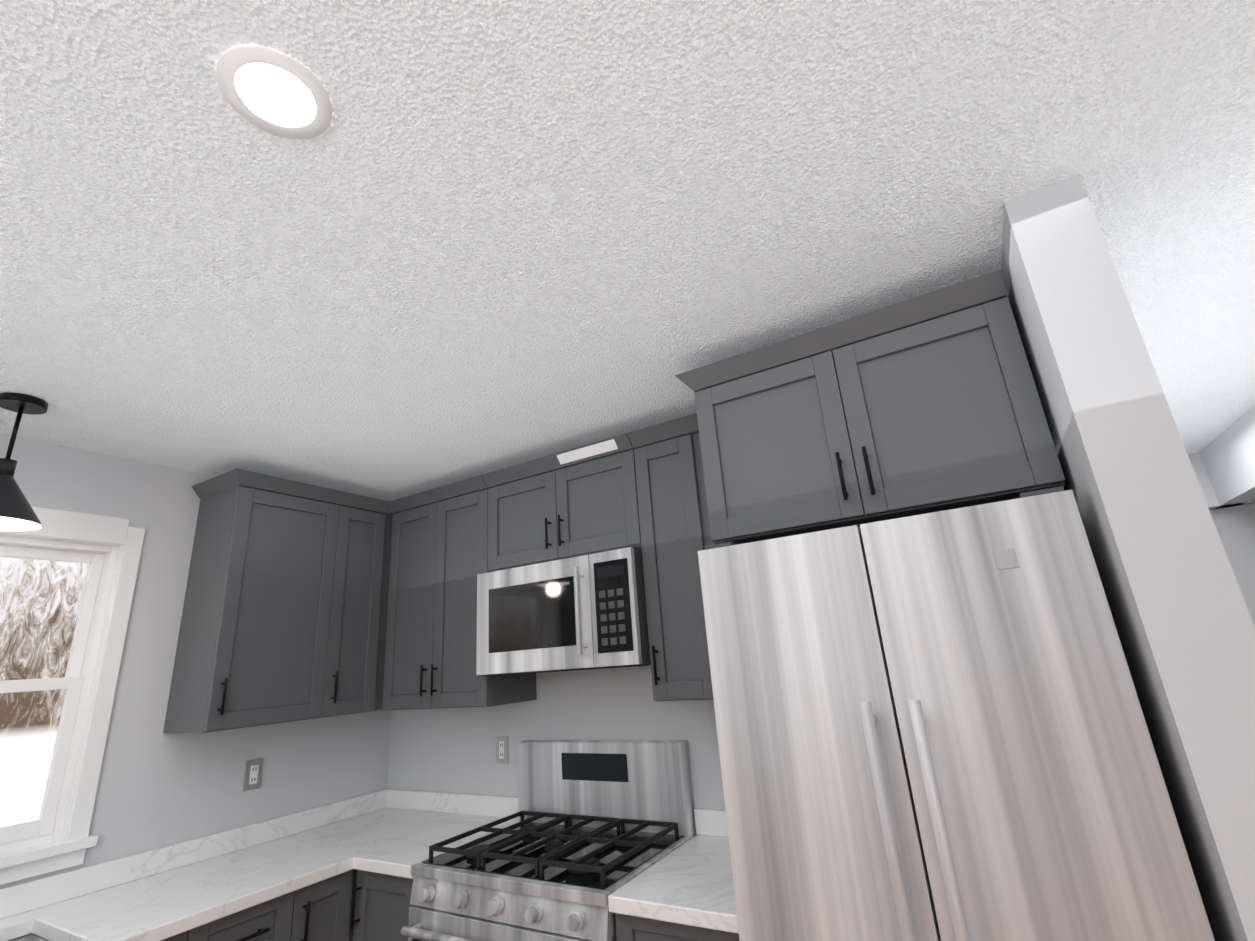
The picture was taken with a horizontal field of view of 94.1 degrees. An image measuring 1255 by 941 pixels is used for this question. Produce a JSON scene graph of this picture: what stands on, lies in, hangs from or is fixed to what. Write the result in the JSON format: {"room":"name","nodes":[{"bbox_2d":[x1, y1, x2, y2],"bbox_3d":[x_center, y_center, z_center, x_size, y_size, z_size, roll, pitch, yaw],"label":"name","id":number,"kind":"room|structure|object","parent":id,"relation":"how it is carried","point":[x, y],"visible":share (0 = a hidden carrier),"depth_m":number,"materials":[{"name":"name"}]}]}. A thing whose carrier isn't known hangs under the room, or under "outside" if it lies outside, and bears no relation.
{"room":"kitchen","nodes":[
{"label":"kitchen","id":0,"kind":"room"},
{"bbox_2d":[0,433,390,888],"bbox_3d":[-2.913,0.724,0.521,0.142,2.460,6.394,-14,-20,28],"label":"wall","id":1,"kind":"structure","parent":0,"point":[157,788],"depth_m":2.32,"materials":[{"name":"grey paint"}]},
{"bbox_2d":[0,506,145,884],"bbox_3d":[-2.209,0.666,1.771,0.166,1.195,1.070,-14,-20,28],"label":"kitchen window","id":2,"kind":"structure","parent":1,"relation":"in","point":[56,836],"depth_m":2.10,"materials":[{"name":"white wood"}]},
{"bbox_2d":[243,758,263,790],"bbox_3d":[-1.595,1.296,2.491,0.008,0.115,0.068,-14,-20,28],"label":"electrical outlet","id":3,"kind":"object","parent":1,"relation":"attached to","point":[253,774],"visible":1,"depth_m":2.49,"materials":[{"name":"grey"}]},
{"bbox_2d":[163,468,392,732],"bbox_3d":[-1.421,0.622,2.737,0.363,0.988,1.082,-14,-20,28],"label":"upper cabinet","id":4,"kind":"object","parent":1,"relation":"attached to","point":[284,614],"visible":0.96,"depth_m":2.45,"materials":[{"name":"grey wood"}]},
{"bbox_2d":[387,665,724,835],"bbox_3d":[0.075,1.104,2.380,3.054,2.460,0.076,-14,-20,28],"label":"wall","id":5,"kind":"structure","parent":0,"point":[449,750],"depth_m":2.61,"materials":[{"name":"grey paint"}]},
{"bbox_2d":[382,475,536,709],"bbox_3d":[-0.825,0.602,2.810,0.668,0.988,0.363,-14,-20,28],"label":"upper cabinet","id":6,"kind":"object","parent":5,"relation":"attached to","point":[439,552],"visible":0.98,"depth_m":2.68,"materials":[{"name":"grey wood"}]},
{"bbox_2d":[496,736,507,763],"bbox_3d":[-0.577,1.283,2.683,0.068,0.115,0.008,-14,-20,28],"label":"electrical outlet","id":7,"kind":"object","parent":5,"relation":"attached to","point":[501,749],"visible":1,"depth_m":2.68,"materials":[{"name":"grey"}]},
{"bbox_2d":[482,433,641,571],"bbox_3d":[-0.226,0.185,2.554,0.772,0.437,0.363,-14,-20,28],"label":"upper cabinet","id":8,"kind":"object","parent":5,"relation":"attached to","point":[548,508],"visible":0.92,"depth_m":2.42,"materials":[{"name":"grey wood"}]},
{"bbox_2d":[476,547,650,675],"bbox_3d":[-0.215,0.595,2.386,0.767,0.418,0.439,-14,-20,28],"label":"over-the-range microwave","id":9,"kind":"object","parent":8,"relation":"attached to","point":[586,612],"visible":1,"depth_m":2.21,"materials":[{"name":"grey metal"}]},
{"bbox_2d":[557,439,617,463],"bbox_3d":[-0.168,-0.075,2.392,0.285,0.034,0.030,-14,-20,28],"label":"label","id":10,"kind":"object","parent":8,"relation":"attached to","point":[589,451],"visible":1,"depth_m":2.39,"materials":[{"name":"white"}]},
{"bbox_2d":[627,413,714,700],"bbox_3d":[0.281,0.324,2.201,0.362,0.988,0.363,-14,-20,28],"label":"upper cabinet","id":11,"kind":"object","parent":5,"relation":"attached to","point":[675,532],"visible":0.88,"depth_m":2.12,"materials":[{"name":"grey wood"}]},
{"bbox_2d":[675,269,1064,543],"bbox_3d":[0.726,-0.064,1.837,0.895,0.537,0.686,-14,-20,28],"label":"upper cabinet","id":12,"kind":"object","parent":5,"relation":"attached to","point":[928,402],"visible":0.98,"depth_m":1.54,"materials":[{"name":"grey wood"}]},
{"bbox_2d":[0,0,1254,500],"bbox_3d":[-0.106,-0.749,0.645,5.462,0.020,8.806,-14,-20,28],"label":"ceiling","id":13,"kind":"structure","parent":0,"point":[458,240],"depth_m":1.22,"materials":[{"name":"white paint"}]},
{"bbox_2d":[0,392,48,531],"bbox_3d":[-1.885,-0.033,1.775,0.224,0.396,0.224,-14,-20,28],"label":"light","id":14,"kind":"object","parent":13,"relation":"hanging from","point":[17,513],"visible":1,"depth_m":1.78,"materials":[{"name":"black metal"}]},
{"bbox_2d":[216,45,332,139],"bbox_3d":[-0.566,-0.605,0.943,0.161,0.006,0.162,-14,-20,28],"label":"recessed light","id":15,"kind":"object","parent":13,"relation":"in","point":[276,87],"visible":1,"depth_m":0.94,"materials":[{"name":"white plastic"}]},
{"bbox_2d":[1002,174,1254,940],"bbox_3d":[1.811,0.926,2.225,0.138,2.460,3.230,-14,-20,28],"label":"wall","id":16,"kind":"structure","parent":0,"point":[1184,625],"depth_m":1.07,"materials":[{"name":"grey paint"}]},
{"bbox_2d":[1188,452,1254,509],"bbox_3d":[3.464,0.033,3.330,2.033,0.320,0.114,-14,-20,28],"label":"bulkhead","id":17,"kind":"object","parent":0,"point":[1206,487],"visible":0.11,"depth_m":3.35,"materials":[{"name":"grey paint"}]},
{"bbox_2d":[1199,405,1254,508],"bbox_3d":[1.280,0.081,-0.514,0.114,2.460,8.692,-14,-20,28],"label":"wall","id":18,"kind":"structure","parent":0,"point":[1227,455],"depth_m":3.03,"materials":[{"name":"grey paint"}]},
{"bbox_2d":[1209,504,1254,626],"bbox_3d":[3.579,1.080,3.107,2.266,2.460,0.114,-14,-20,28],"label":"wall","id":19,"kind":"structure","parent":0,"point":[1235,526],"depth_m":3.30,"materials":[{"name":"grey paint"}]},
{"bbox_3d":[-1.029,1.469,-0.854,4.342,0.060,6.393,-14,-20,28],"label":"floor","id":20,"kind":"structure","parent":0,"visible":0},
{"bbox_2d":[161,931,187,940],"bbox_3d":[-1.755,1.735,1.348,0.621,0.885,0.938,-14,-20,28],"label":"base cabinet","id":21,"kind":"object","parent":20,"relation":"on","point":[181,936],"depth_m":1.72,"materials":[{"name":"grey wood"}]},
{"bbox_2d":[186,891,293,940],"bbox_3d":[-1.431,1.880,1.871,0.621,0.885,0.320,-14,-20,28],"label":"base cabinet","id":22,"kind":"object","parent":20,"relation":"on","point":[270,920],"visible":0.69,"depth_m":1.89,"materials":[{"name":"grey wood"}]},
{"bbox_2d":[290,869,356,940],"bbox_3d":[-1.139,2.010,2.341,0.621,0.885,0.812,-14,-20,28],"label":"base cabinet","id":23,"kind":"object","parent":20,"relation":"on","point":[322,910],"visible":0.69,"depth_m":2.08,"materials":[{"name":"grey wood"}]},
{"bbox_2d":[351,870,413,940],"bbox_3d":[-0.710,1.937,2.213,0.359,0.885,0.621,-14,-20,28],"label":"base cabinet","id":24,"kind":"object","parent":20,"relation":"on","point":[381,905],"visible":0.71,"depth_m":2.10,"materials":[{"name":"grey wood"}]},
{"bbox_2d":[401,740,695,940],"bbox_3d":[-0.241,1.635,1.963,0.798,1.240,0.688,-14,-20,28],"label":"steel gas range","id":25,"kind":"object","parent":20,"relation":"on","point":[581,840],"visible":1,"depth_m":2.01,"materials":[{"name":"grey metal"}]},
{"bbox_2d":[615,913,738,940],"bbox_3d":[0.318,1.679,1.647,0.426,0.885,0.621,-14,-20,28],"label":"base cabinet","id":26,"kind":"object","parent":20,"relation":"on","point":[631,928],"visible":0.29,"depth_m":1.58,"materials":[{"name":"grey wood"}]},
{"bbox_2d":[698,486,1214,940],"bbox_3d":[0.781,1.060,1.378,0.826,1.830,0.820,-14,-20,28],"label":"refrigerator","id":27,"kind":"object","parent":20,"relation":"on","point":[932,726],"visible":1,"depth_m":1.20,"materials":[{"name":"grey metal"}]},
{"bbox_3d":[-1.991,0.987,-1.027,2.731,0.885,0.693,-14,-20,28],"label":"base cabinet","id":28,"kind":"object","parent":20,"relation":"on","visible":0},
{"bbox_2d":[0,789,463,940],"bbox_3d":[-2.087,1.122,1.017,0.630,0.123,4.387,-14,-20,28],"label":"countertop","id":29,"kind":"structure","parent":28,"relation":"on","point":[162,893],"depth_m":2.02,"materials":[{"name":"white stone"}]},
{"bbox_2d":[9,933,48,940],"bbox_3d":[-1.824,1.395,1.376,0.410,0.208,0.714,-14,-20,28],"label":"undermount sink","id":30,"kind":"object","parent":29,"relation":"in","point":[31,937],"visible":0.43,"depth_m":1.76,"materials":[{"name":"silver metal"}]},
{"bbox_2d":[352,794,518,878],"bbox_3d":[-0.719,1.453,2.354,0.306,0.123,0.620,-14,-20,28],"label":"countertop","id":31,"kind":"structure","parent":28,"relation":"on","point":[390,846],"depth_m":2.48,"materials":[{"name":"white stone"}]},
{"bbox_2d":[608,808,738,933],"bbox_3d":[0.285,1.201,1.803,0.434,0.123,0.616,-14,-20,28],"label":"countertop","id":32,"kind":"structure","parent":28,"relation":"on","point":[692,885],"depth_m":1.67,"materials":[{"name":"white stone"}]},
{"label":"outside","id":33,"kind":"structure","parent":0,"visible":0},
{"bbox_2d":[0,557,88,826],"bbox_3d":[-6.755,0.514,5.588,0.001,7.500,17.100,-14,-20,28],"label":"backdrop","id":34,"kind":"structure","parent":33,"point":[40,601],"depth_m":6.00,"materials":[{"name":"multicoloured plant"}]}
]}

